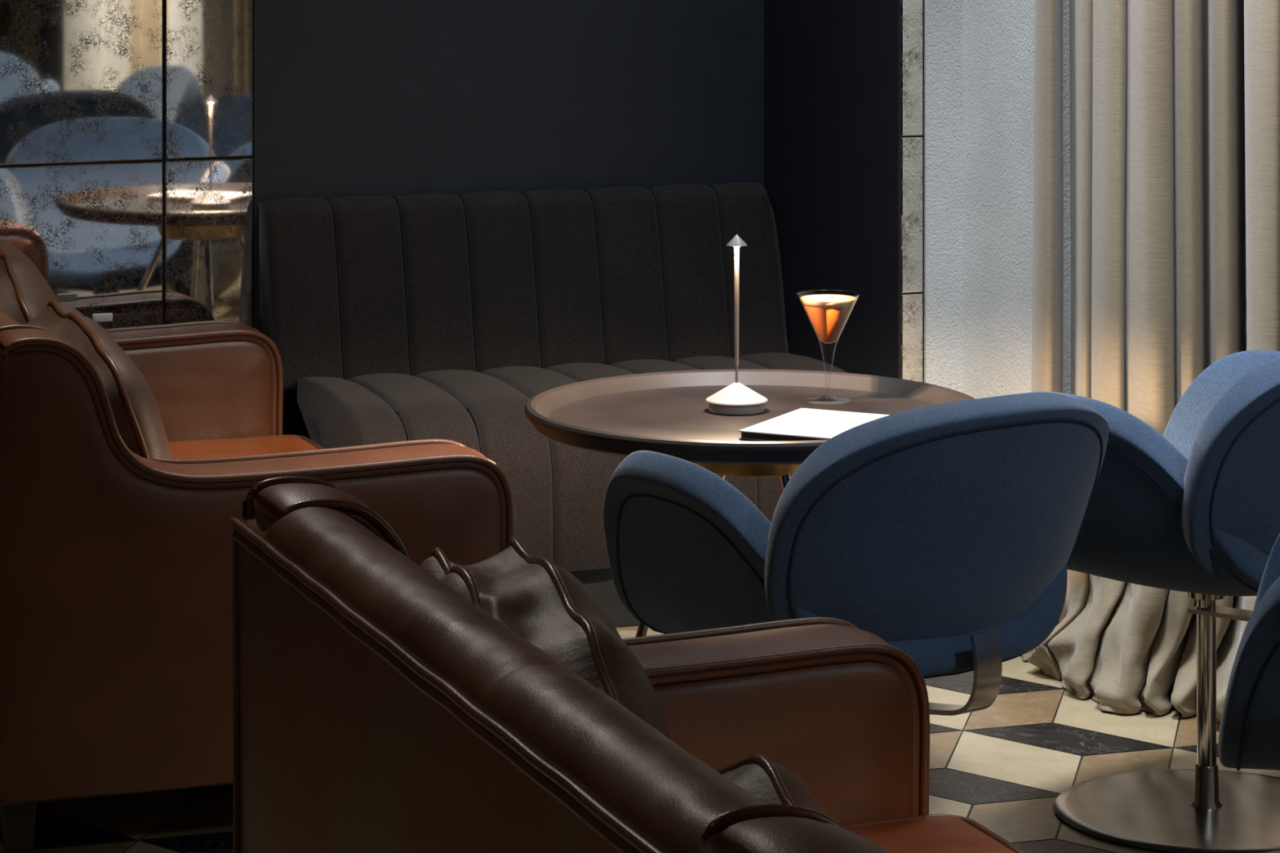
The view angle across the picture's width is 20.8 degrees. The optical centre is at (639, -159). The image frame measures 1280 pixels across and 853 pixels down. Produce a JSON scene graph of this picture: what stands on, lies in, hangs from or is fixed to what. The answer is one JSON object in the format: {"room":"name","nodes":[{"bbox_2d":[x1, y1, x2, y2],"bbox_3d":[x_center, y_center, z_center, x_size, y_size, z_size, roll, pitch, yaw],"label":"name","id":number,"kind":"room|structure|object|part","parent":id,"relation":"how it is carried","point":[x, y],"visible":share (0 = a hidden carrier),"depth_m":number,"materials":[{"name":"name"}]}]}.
{"room":"cocktail lounge","nodes":[
{"label":"cocktail lounge","id":0,"kind":"room"},
{"bbox_2d":[253,0,764,439],"bbox_3d":[-2.161,0.100,6.808,5.140,2.900,0.100,0,0,-20],"label":"wall","id":1,"kind":"structure","parent":0,"point":[387,98],"depth_m":7.43,"materials":[{"name":"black paint"}]},
{"bbox_2d":[0,0,163,164],"bbox_3d":[-1.449,0.228,6.991,1.003,0.855,0.006,0,0,-22],"label":"mirror panel","id":2,"kind":"object","parent":1,"relation":"attached to","point":[82,81],"visible":1,"depth_m":7.11,"materials":[{"name":"silver metal"}]},
{"bbox_2d":[0,160,163,328],"bbox_3d":[-1.449,0.954,6.991,1.003,0.591,0.006,0,0,-22],"label":"mirror panel","id":3,"kind":"object","parent":1,"relation":"attached to","point":[94,232],"visible":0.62,"depth_m":7.12,"materials":[{"name":"silver metal"}]},
{"bbox_2d":[0,0,253,327],"bbox_3d":[-1.366,0.525,7.048,1.197,1.450,0.001,0,0,-20],"label":"trim","id":4,"kind":"structure","parent":1,"relation":"attached to","point":[163,160],"depth_m":7.19,"materials":[{"name":"black metal"}]},
{"bbox_2d":[164,0,253,159],"bbox_3d":[-0.892,0.228,7.213,0.187,0.855,0.006,0,0,-22],"label":"mirror panel","id":5,"kind":"object","parent":1,"relation":"attached to","point":[208,44],"visible":1,"depth_m":7.21,"materials":[{"name":"silver metal"}]},
{"bbox_2d":[164,157,253,327],"bbox_3d":[-0.892,0.954,7.213,0.187,0.591,0.006,0,0,-22],"label":"mirror panel","id":6,"kind":"object","parent":1,"relation":"attached to","point":[208,203],"visible":0.64,"depth_m":7.21,"materials":[{"name":"silver metal"}]},
{"bbox_2d":[0,626,1279,852],"bbox_3d":[0.046,1.580,1.492,5.650,0.060,11.600,0,0,-20],"label":"floor","id":7,"kind":"structure","parent":0,"point":[1003,766],"depth_m":5.79,"materials":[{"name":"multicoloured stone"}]},
{"bbox_2d":[0,239,514,852],"bbox_3d":[-0.853,1.137,6.155,0.872,0.827,1.662,0,0,-20],"label":"armchair","id":8,"kind":"object","parent":7,"relation":"on","point":[128,455],"visible":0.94,"depth_m":5.32,"materials":[{"name":"brown leather"}]},
{"bbox_3d":[-1.186,1.102,6.034,0.147,0.696,1.636,0,0,-20],"label":"backrest","id":9,"kind":"part","parent":8,"relation":"part of","materials":[{"name":"brown leather"}]},
{"bbox_3d":[-0.947,1.499,5.302,0.052,0.102,0.052,0,0,-20],"label":"leg","id":10,"kind":"part","parent":8,"relation":"part of","materials":[{"name":"brown wood"}]},
{"bbox_2d":[0,239,58,324],"bbox_3d":[-1.159,0.949,6.364,0.240,0.434,0.603,-17,9,-15],"label":"cushion","id":11,"kind":"object","parent":8,"relation":"on","point":[25,293],"depth_m":6.17,"materials":[{"name":"leather"}]},
{"bbox_2d":[25,302,173,460],"bbox_3d":[-0.923,0.987,5.723,0.240,0.440,0.602,-18,5,-21],"label":"cushion","id":12,"kind":"object","parent":8,"relation":"on","point":[138,420],"depth_m":5.49,"materials":[{"name":"leather"}]},
{"bbox_2d":[92,312,112,322],"bbox_3d":[-1.074,0.952,6.960,0.040,0.016,0.012,0,0,-20],"label":"card","id":13,"kind":"object","parent":8,"relation":"on","point":[98,317],"visible":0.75,"depth_m":6.96,"materials":[{"name":"white paper"}]},
{"bbox_3d":[-1.115,1.098,6.853,0.819,0.704,0.150,0,0,-20],"label":"arm","id":14,"kind":"part","parent":8,"relation":"part of","materials":[{"name":"brown leather"}]},
{"bbox_3d":[-1.100,1.109,6.769,0.793,0.675,0.019,0,0,-20],"label":"panel","id":15,"kind":"part","parent":8,"relation":"part of","materials":[{"name":"brown leather"}]},
{"bbox_2d":[168,435,318,458],"bbox_3d":[-0.892,1.233,6.498,0.712,0.137,0.656,0,0,-20],"label":"seat cushion","id":16,"kind":"object","parent":8,"relation":"on","point":[182,446],"depth_m":6.74,"materials":[{"name":"orange leather"}]},
{"bbox_3d":[-0.606,1.098,5.453,0.819,0.704,0.150,0,0,-20],"label":"arm","id":17,"kind":"part","parent":8,"relation":"part of","materials":[{"name":"brown leather"}]},
{"bbox_2d":[258,182,848,627],"bbox_3d":[-0.147,1.146,7.127,1.132,0.808,0.671,0,0,-20],"label":"banquette","id":18,"kind":"object","parent":7,"relation":"on","point":[421,316],"visible":0.65,"depth_m":7.25,"materials":[{"name":"grey fabric"}]},
{"bbox_3d":[-0.233,0.947,7.363,1.132,0.409,0.169,0,0,-20],"label":"backrest","id":19,"kind":"part","parent":18,"relation":"part of","materials":[{"name":"grey fabric"}]},
{"bbox_3d":[-0.112,1.253,7.089,1.092,0.333,0.575,0,0,-20],"label":"seat","id":20,"kind":"part","parent":18,"relation":"part of","materials":[{"name":"grey fabric"}]},
{"bbox_2d":[228,475,1026,852],"bbox_3d":[0.208,1.148,3.461,0.872,0.804,1.662,0,0,-20],"label":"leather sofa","id":21,"kind":"object","parent":7,"relation":"on","point":[384,702],"visible":1,"depth_m":3.66,"materials":[{"name":"brown leather"}]},
{"bbox_3d":[-0.096,1.109,4.229,0.793,0.675,0.011,0,0,-20],"label":"panel","id":22,"kind":"part","parent":21,"relation":"part of","materials":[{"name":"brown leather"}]},
{"bbox_3d":[-0.125,1.102,3.340,0.147,0.696,1.636,0,0,-20],"label":"backrest","id":23,"kind":"part","parent":21,"relation":"part of","materials":[{"name":"brown leather"}]},
{"bbox_2d":[419,543,670,739],"bbox_3d":[-0.107,1.004,3.739,0.240,0.434,0.603,-8,11,-14],"label":"cushion","id":24,"kind":"object","parent":21,"relation":"on","point":[535,597],"depth_m":3.67,"materials":[{"name":"leather"}]},
{"bbox_2d":[722,762,826,814],"bbox_3d":[0.116,1.077,3.126,0.240,0.440,0.602,-6,8,-16],"label":"cushion","id":25,"kind":"object","parent":21,"relation":"on","point":[770,783],"depth_m":3.17,"materials":[{"name":"leather"}]},
{"bbox_3d":[-0.039,1.109,4.074,0.793,0.675,0.019,0,0,-20],"label":"panel","id":26,"kind":"part","parent":21,"relation":"part of","materials":[{"name":"brown leather"}]},
{"bbox_3d":[0.455,1.098,2.758,0.819,0.704,0.150,0,0,-20],"label":"arm","id":27,"kind":"part","parent":21,"relation":"part of","materials":[{"name":"brown leather"}]},
{"bbox_2d":[845,815,1015,852],"bbox_3d":[0.169,1.233,3.803,0.712,0.137,0.656,0,0,-20],"label":"seat cushion","id":28,"kind":"object","parent":21,"relation":"on","point":[893,833],"depth_m":4.10,"materials":[{"name":"orange leather"}]},
{"bbox_2d":[524,368,975,637],"bbox_3d":[0.187,1.235,5.714,0.752,0.628,0.752,0,0,-20],"label":"tray table","id":29,"kind":"object","parent":7,"relation":"on","point":[664,412],"visible":0.38,"depth_m":5.78,"materials":[{"name":"brown wood"}]},
{"bbox_3d":[0.037,1.264,5.630,0.186,0.570,0.017,0,0,-29],"label":"leg","id":30,"kind":"part","parent":29,"relation":"part of","materials":[{"name":"silver metal"}]},
{"bbox_2d":[705,234,768,414],"bbox_3d":[0.161,0.798,5.786,0.104,0.293,0.104,0,0,-20],"label":"table lamp","id":31,"kind":"object","parent":29,"relation":"on","point":[736,398],"visible":1,"depth_m":5.77,"materials":[{"name":"white metal"}]},
{"bbox_3d":[0.161,0.661,5.786,0.035,0.019,0.035,0,0,-20],"label":"lamp shade","id":32,"kind":"part","parent":31,"relation":"part of","materials":[{"name":"white metal"}]},
{"bbox_2d":[524,368,975,464],"bbox_3d":[0.187,0.942,5.714,0.752,0.041,0.752,0,0,-20],"label":"tray","id":33,"kind":"object","parent":29,"relation":"on","point":[664,412],"depth_m":5.81,"materials":[{"name":"brown wood"}]},
{"bbox_3d":[0.270,1.264,5.563,0.017,0.570,0.186,0,0,-29],"label":"leg","id":34,"kind":"part","parent":29,"relation":"part of","materials":[{"name":"silver metal"}]},
{"bbox_2d":[738,408,889,441],"bbox_3d":[0.287,0.938,5.581,0.170,0.014,0.245,0,0,26],"label":"menu","id":35,"kind":"object","parent":29,"relation":"on","point":[802,424],"visible":0.75,"depth_m":5.56,"materials":[{"name":"white paper"}]},
{"bbox_2d":[796,289,859,404],"bbox_3d":[0.318,0.855,5.883,0.107,0.182,0.107,0,0,-20],"label":"cocktail glass","id":36,"kind":"object","parent":29,"relation":"on","point":[828,315],"visible":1,"depth_m":5.86,"materials":[{"name":"glass"}]},
{"bbox_2d":[603,392,1108,715],"bbox_3d":[0.331,1.165,5.087,0.666,0.771,0.613,0,0,-37],"label":"lounge chair","id":37,"kind":"object","parent":7,"relation":"on","point":[948,534],"visible":0.85,"depth_m":4.88,"materials":[{"name":"blue fabric"}]},
{"bbox_3d":[0.447,0.974,4.933,0.604,0.389,0.227,0,0,-37],"label":"backrest","id":38,"kind":"part","parent":37,"relation":"part of","materials":[{"name":"blue fabric"}]},
{"bbox_2d":[1030,350,1279,852],"bbox_3d":[0.930,1.153,5.531,0.613,0.795,0.666,0,0,43],"label":"lounge chair","id":39,"kind":"object","parent":7,"relation":"on","point":[1193,508],"visible":0.78,"depth_m":5.34,"materials":[{"name":"blue fabric"}]},
{"bbox_3d":[1.071,0.950,5.399,0.227,0.389,0.604,0,0,43],"label":"backrest","id":40,"kind":"part","parent":39,"relation":"part of","materials":[{"name":"blue fabric"}]},
{"bbox_2d":[1217,533,1279,770],"bbox_3d":[1.071,1.165,4.536,0.613,0.771,0.666,0,0,14],"label":"lounge chair","id":41,"kind":"object","parent":7,"relation":"on","point":[1249,734],"visible":1,"depth_m":4.35,"materials":[{"name":"blue fabric"}]},
{"bbox_2d":[764,0,897,377],"bbox_3d":[0.499,0.100,7.395,0.260,2.900,0.815,0,0,-20],"label":"wall","id":42,"kind":"structure","parent":0,"point":[831,66],"depth_m":7.25,"materials":[{"name":"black paint"}]},
{"bbox_2d":[924,0,1071,399],"bbox_3d":[0.841,0.100,6.902,0.454,2.900,0.345,0,0,-20],"label":"wall","id":43,"kind":"structure","parent":0,"point":[980,55],"depth_m":6.92,"materials":[{"name":"white paint"}]},
{"bbox_2d":[897,0,924,382],"bbox_3d":[0.543,0.100,6.976,0.056,2.900,0.002,0,0,-20],"label":"trim","id":44,"kind":"structure","parent":43,"relation":"attached to","point":[900,293],"depth_m":6.97,"materials":[{"name":"metal"}]},
{"bbox_2d":[900,293,922,382],"bbox_3d":[0.544,1.078,6.971,0.047,0.344,0.006,0,0,-20],"label":"mirror panel","id":45,"kind":"object","parent":43,"relation":"attached to","point":[911,304],"visible":0.55,"depth_m":6.97,"materials":[{"name":"silver metal"}]},
{"bbox_2d":[900,137,922,293],"bbox_3d":[0.544,0.747,6.971,0.047,0.310,0.006,0,0,-20],"label":"mirror panel","id":46,"kind":"object","parent":43,"relation":"attached to","point":[911,148],"visible":1,"depth_m":6.97,"materials":[{"name":"silver metal"}]},
{"bbox_2d":[900,0,922,135],"bbox_3d":[0.544,0.419,6.971,0.047,0.338,0.006,0,0,-20],"label":"mirror panel","id":47,"kind":"object","parent":43,"relation":"attached to","point":[911,11],"visible":1,"depth_m":6.97,"materials":[{"name":"silver metal"}]},
{"bbox_3d":[0.046,-1.375,1.492,5.650,0.050,11.600,0,0,-20],"label":"ceiling","id":48,"kind":"structure","parent":0,"visible":0},
{"bbox_2d":[1021,0,1279,723],"bbox_3d":[1.222,0.109,5.707,0.350,2.878,2.290,0,0,-23],"label":"curtain","id":49,"kind":"object","parent":48,"relation":"hanging from","point":[1175,104],"visible":0.52,"depth_m":6.24,"materials":[{"name":"fabric"}]}
]}

